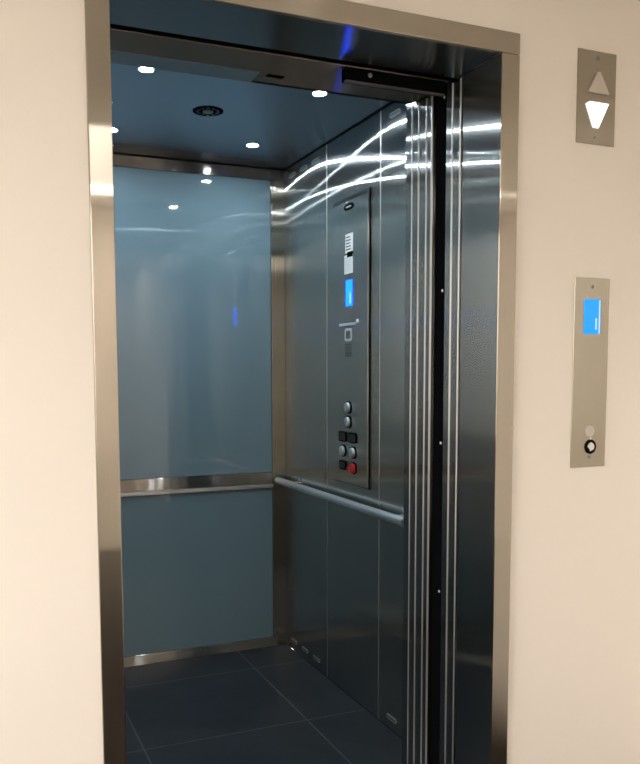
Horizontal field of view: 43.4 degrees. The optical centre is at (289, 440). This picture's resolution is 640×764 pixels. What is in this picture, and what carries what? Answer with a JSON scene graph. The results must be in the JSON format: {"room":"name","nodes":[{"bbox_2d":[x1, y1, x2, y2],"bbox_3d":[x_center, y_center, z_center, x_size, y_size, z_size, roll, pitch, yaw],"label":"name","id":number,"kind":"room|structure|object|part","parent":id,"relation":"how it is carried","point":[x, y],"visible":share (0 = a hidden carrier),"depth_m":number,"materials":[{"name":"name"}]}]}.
{"room":"elevator lobby","nodes":[
{"label":"elevator lobby","id":0,"kind":"room"},
{"bbox_2d":[113,153,286,579],"bbox_3d":[-0.566,-0.127,3.714,1.202,2.341,0.008,-2,5,-22],"label":"wall","id":1,"kind":"structure","parent":0,"point":[113,153],"depth_m":3.72,"materials":[{"name":"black metal"}]},
{"bbox_2d":[113,166,271,479],"bbox_3d":[-0.562,-0.518,3.666,1.020,1.384,0.020,-2,5,-22],"label":"glass panel","id":2,"kind":"object","parent":1,"relation":"attached to","point":[193,263],"visible":0.56,"depth_m":3.70,"materials":[{"name":"blue"}]},
{"bbox_2d":[120,472,272,492],"bbox_3d":[-0.580,0.201,3.714,1.072,0.056,0.029,-2,5,-22],"label":"trim","id":3,"kind":"structure","parent":1,"relation":"attached to","point":[185,482],"depth_m":3.76,"materials":[{"name":"silver metal"}]},
{"bbox_2d":[121,483,272,496],"bbox_3d":[-0.579,0.240,3.715,1.072,0.017,0.033,-2,5,-22],"label":"handrail","id":4,"kind":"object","parent":1,"relation":"attached to","point":[173,491],"depth_m":3.76,"materials":[{"name":"grey metal"}]},
{"bbox_2d":[121,487,272,656],"bbox_3d":[-0.557,0.619,3.761,1.020,0.745,0.020,-2,5,-22],"label":"glass panel","id":5,"kind":"object","parent":1,"relation":"attached to","point":[197,567],"visible":0.56,"depth_m":3.80,"materials":[{"name":"blue"}]},
{"bbox_2d":[113,154,283,181],"bbox_3d":[-0.565,-1.234,3.604,1.161,0.050,0.027,-2,5,-22],"label":"trim","id":6,"kind":"structure","parent":1,"relation":"attached to","point":[126,161],"depth_m":3.65,"materials":[{"name":"silver metal"}]},
{"bbox_2d":[124,636,276,667],"bbox_3d":[-0.569,1.016,3.786,1.088,0.049,0.027,-2,5,-22],"label":"trim","id":7,"kind":"structure","parent":1,"relation":"attached to","point":[165,656],"depth_m":3.83,"materials":[{"name":"silver metal"}]},
{"bbox_2d":[270,180,276,636],"bbox_3d":[-0.079,-0.128,3.893,0.016,2.206,0.030,-2,5,-22],"label":"trim","id":8,"kind":"structure","parent":1,"relation":"attached to","point":[272,245],"depth_m":3.88,"materials":[{"name":"metal"}]},
{"bbox_2d":[274,181,286,645],"bbox_3d":[-0.046,-0.104,3.909,0.052,2.256,0.028,-2,5,-22],"label":"trim","id":9,"kind":"structure","parent":1,"relation":"attached to","point":[279,206],"depth_m":3.89,"materials":[{"name":"metal"}]},
{"bbox_2d":[111,63,388,169],"bbox_3d":[-0.297,-1.219,2.950,1.149,0.020,1.385,-2,5,-22],"label":"ceiling","id":10,"kind":"structure","parent":0,"point":[153,115],"depth_m":3.03,"materials":[{"name":"metal"}]},
{"bbox_2d":[137,67,155,72],"bbox_3d":[-0.452,-1.173,2.540,0.058,0.002,0.058,-2,5,-22],"label":"recessed light","id":11,"kind":"object","parent":10,"relation":"in","point":[141,69],"visible":0.7,"depth_m":2.54,"materials":[{"name":"silver metal"}]},
{"bbox_2d":[193,106,222,115],"bbox_3d":[-0.298,-1.206,2.949,0.113,0.006,0.113,-2,5,-22],"label":"ceiling vent","id":12,"kind":"object","parent":10,"relation":"in","point":[203,110],"visible":1,"depth_m":2.94,"materials":[{"name":"black plastic"}]},
{"bbox_2d":[246,143,258,146],"bbox_3d":[-0.154,-1.246,3.392,0.058,0.002,0.058,-2,5,-22],"label":"recessed light","id":13,"kind":"object","parent":10,"relation":"in","point":[248,144],"visible":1,"depth_m":3.39,"materials":[{"name":"silver metal"}]},
{"bbox_2d":[311,91,327,96],"bbox_3d":[0.105,-1.195,2.768,0.058,0.002,0.058,-2,5,-22],"label":"recessed light","id":14,"kind":"object","parent":10,"relation":"in","point":[314,93],"visible":0.71,"depth_m":2.77,"materials":[{"name":"silver metal"}]},
{"bbox_2d":[125,645,401,763],"bbox_3d":[-0.257,1.139,3.080,1.162,0.080,1.543,-2,5,-22],"label":"floor","id":15,"kind":"structure","parent":0,"point":[267,705],"depth_m":3.16,"materials":[{"name":"tile"}]},
{"bbox_2d":[0,0,639,763],"bbox_3d":[-0.749,-0.138,1.699,4.260,2.700,0.138,-2,5,-22],"label":"wall","id":16,"kind":"structure","parent":0,"point":[574,674],"depth_m":2.15,"materials":[{"name":"white paint"}]},
{"bbox_2d":[84,0,519,763],"bbox_3d":[0.049,0.062,2.083,1.115,2.229,0.236,-2,5,-22],"label":"surround","id":17,"kind":"object","parent":16,"relation":"attached to","point":[344,32],"visible":1,"depth_m":2.10,"materials":[{"name":"metal"}]},
{"bbox_2d":[439,69,472,763],"bbox_3d":[0.728,0.035,2.472,0.556,2.199,0.076,-2,5,-22],"label":"door","id":18,"kind":"structure","parent":17,"relation":"attached to","point":[454,125],"depth_m":2.35,"materials":[{"name":"metal"}]},
{"bbox_3d":[0.722,0.033,2.491,0.552,2.199,0.036,-2,5,-22],"label":"door panel","id":19,"kind":"part","parent":18,"relation":"part of","materials":[{"name":"metal"}]},
{"bbox_3d":[0.472,0.061,2.374,0.005,2.161,0.005,4,6,41],"label":"edge trim","id":20,"kind":"part","parent":18,"relation":"part of","materials":[{"name":"grey metal"}]},
{"bbox_3d":[0.487,0.065,2.337,0.005,2.161,0.005,0,5,5],"label":"edge trim","id":21,"kind":"part","parent":18,"relation":"part of","materials":[{"name":"grey metal"}]},
{"bbox_2d":[570,277,609,467],"bbox_3d":[0.854,-0.189,2.274,0.124,0.534,0.012,-2,5,-22],"label":"station","id":22,"kind":"object","parent":16,"relation":"attached to","point":[591,295],"visible":1,"depth_m":2.27,"materials":[{"name":"metal"}]},
{"bbox_2d":[576,48,616,146],"bbox_3d":[0.847,-0.942,2.211,0.134,0.249,0.009,-2,5,-22],"label":"lantern","id":23,"kind":"object","parent":16,"relation":"attached to","point":[596,70],"visible":1,"depth_m":2.21,"materials":[{"name":"metal"}]},
{"bbox_2d":[286,102,393,169],"bbox_3d":[0.255,-0.098,3.314,0.008,2.341,1.373,-2,5,-22],"label":"wall","id":24,"kind":"structure","parent":0,"point":[389,103],"depth_m":3.28,"materials":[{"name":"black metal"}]},
{"bbox_2d":[284,145,326,676],"bbox_3d":[0.081,-0.113,3.693,0.023,2.305,0.474,-2,5,-22],"label":"panel","id":25,"kind":"object","parent":24,"relation":"attached to","point":[305,181],"visible":0.98,"depth_m":3.66,"materials":[{"name":"grey metal"}]},
{"bbox_2d":[275,477,402,526],"bbox_3d":[0.190,0.236,3.336,0.076,0.044,1.212,-2,5,-22],"label":"handrail","id":26,"kind":"object","parent":25,"relation":"attached to","point":[380,514],"visible":0.88,"depth_m":3.18,"materials":[{"name":"silver metal"}]},
{"bbox_2d":[326,145,327,676],"bbox_3d":[0.164,-0.095,3.470,0.003,2.301,0.003,-2,5,-22],"label":"trim","id":27,"kind":"structure","parent":24,"relation":"attached to","point":[326,145],"depth_m":3.39,"materials":[{"name":"grey metal"}]},
{"bbox_2d":[327,112,379,717],"bbox_3d":[0.262,-0.077,3.257,0.020,2.305,0.465,-2,5,-22],"label":"panel","id":28,"kind":"object","parent":24,"relation":"attached to","point":[353,158],"visible":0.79,"depth_m":3.25,"materials":[{"name":"silver metal"}]},
{"bbox_2d":[332,187,370,489],"bbox_3d":[0.239,-0.392,3.218,0.028,1.156,0.319,-2,5,-22],"label":"control panel","id":29,"kind":"object","parent":28,"relation":"attached to","point":[351,216],"visible":1,"depth_m":3.20,"materials":[{"name":"metal"}]},
{"bbox_3d":[0.237,-0.423,3.222,0.001,0.052,0.062,-2,5,-22],"label":"intercom plate","id":30,"kind":"part","parent":29,"relation":"part of","materials":[{"name":"white"}]},
{"bbox_3d":[0.236,-0.924,3.176,0.002,0.026,0.084,-2,5,-22],"label":"name plate","id":31,"kind":"part","parent":29,"relation":"part of","materials":[{"name":"black plastic"}]},
{"bbox_2d":[378,111,380,711],"bbox_3d":[0.342,-0.059,3.037,0.003,2.301,0.003,-2,5,-22],"label":"trim","id":32,"kind":"structure","parent":24,"relation":"attached to","point":[380,111],"depth_m":3.03,"materials":[{"name":"grey metal"}]},
{"bbox_2d":[378,102,405,737],"bbox_3d":[0.427,-0.044,2.852,0.023,2.305,0.405,-2,5,-22],"label":"panel","id":33,"kind":"object","parent":24,"relation":"attached to","point":[393,117],"visible":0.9,"depth_m":2.94,"materials":[{"name":"grey metal"}]},
{"bbox_2d":[288,645,401,738],"bbox_3d":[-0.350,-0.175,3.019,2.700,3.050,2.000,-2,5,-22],"label":"baseboard","id":34,"kind":"structure","parent":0,"point":[288,645],"depth_m":3.74,"materials":[{"name":"black"}]},
{"bbox_2d":[110,28,448,104],"bbox_3d":[-0.065,-1.088,2.185,1.042,0.156,0.210,-2,5,-22],"label":"elevator door header","id":35,"kind":"structure","parent":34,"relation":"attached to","point":[131,48],"depth_m":2.15,"materials":[{"name":"metal"}]},
{"bbox_3d":[-0.332,-1.016,2.148,0.514,0.020,0.082,-2,5,-22],"label":"plate","id":36,"kind":"part","parent":35,"relation":"part of","materials":[{"name":"grey metal"}]},
{"bbox_2d":[342,66,444,96],"bbox_3d":[0.293,-0.997,2.237,0.313,0.039,0.032,-2,5,-22],"label":"housing","id":37,"kind":"object","parent":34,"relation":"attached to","point":[350,75],"visible":1,"depth_m":2.22,"materials":[{"name":"black plastic"}]},
{"bbox_2d":[402,103,412,763],"bbox_3d":[0.452,-0.025,2.619,0.156,2.306,0.036,-2,5,-22],"label":"trim","id":38,"kind":"structure","parent":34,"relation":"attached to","point":[408,106],"depth_m":2.59,"materials":[{"name":"metal"}]},
{"bbox_2d":[407,95,436,763],"bbox_3d":[0.664,0.022,2.627,0.556,2.199,0.120,-2,5,-22],"label":"elevator door","id":39,"kind":"structure","parent":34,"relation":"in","point":[423,151],"depth_m":2.51,"materials":[{"name":"metal"}]},
{"bbox_3d":[0.388,0.045,2.578,0.004,2.161,0.004,-2,5,-22],"label":"edge trim","id":40,"kind":"part","parent":39,"relation":"part of","materials":[{"name":"grey metal"}]},
{"bbox_3d":[0.651,0.019,2.662,0.552,2.199,0.042,-2,5,-22],"label":"door panel","id":41,"kind":"part","parent":39,"relation":"part of","materials":[{"name":"metal"}]},
{"bbox_3d":[0.403,0.048,2.542,0.005,2.161,0.005,-2,5,-22],"label":"edge trim","id":42,"kind":"part","parent":39,"relation":"part of","materials":[{"name":"grey metal"}]},
{"bbox_3d":[0.668,0.023,2.622,0.552,2.199,0.043,-2,5,-22],"label":"door panel","id":43,"kind":"part","parent":39,"relation":"part of","materials":[{"name":"metal"}]},
{"bbox_3d":[0.419,0.051,2.501,0.005,2.161,0.005,-2,5,-22],"label":"edge trim","id":44,"kind":"part","parent":39,"relation":"part of","materials":[{"name":"grey metal"}]},
{"bbox_3d":[0.431,0.053,2.473,0.007,2.161,0.007,-2,5,-22],"label":"edge trim","id":45,"kind":"part","parent":39,"relation":"part of","materials":[{"name":"grey metal"}]},
{"bbox_3d":[0.682,0.025,2.587,0.552,2.199,0.030,-2,5,-22],"label":"door panel","id":46,"kind":"part","parent":39,"relation":"part of","materials":[{"name":"metal"}]},
{"bbox_2d":[430,84,446,763],"bbox_3d":[0.469,0.041,2.446,0.035,2.194,0.066,-2,5,-22],"label":"curtain","id":47,"kind":"object","parent":39,"relation":"attached to","point":[441,102],"visible":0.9,"depth_m":2.44,"materials":[{"name":"black plastic"}]}
]}

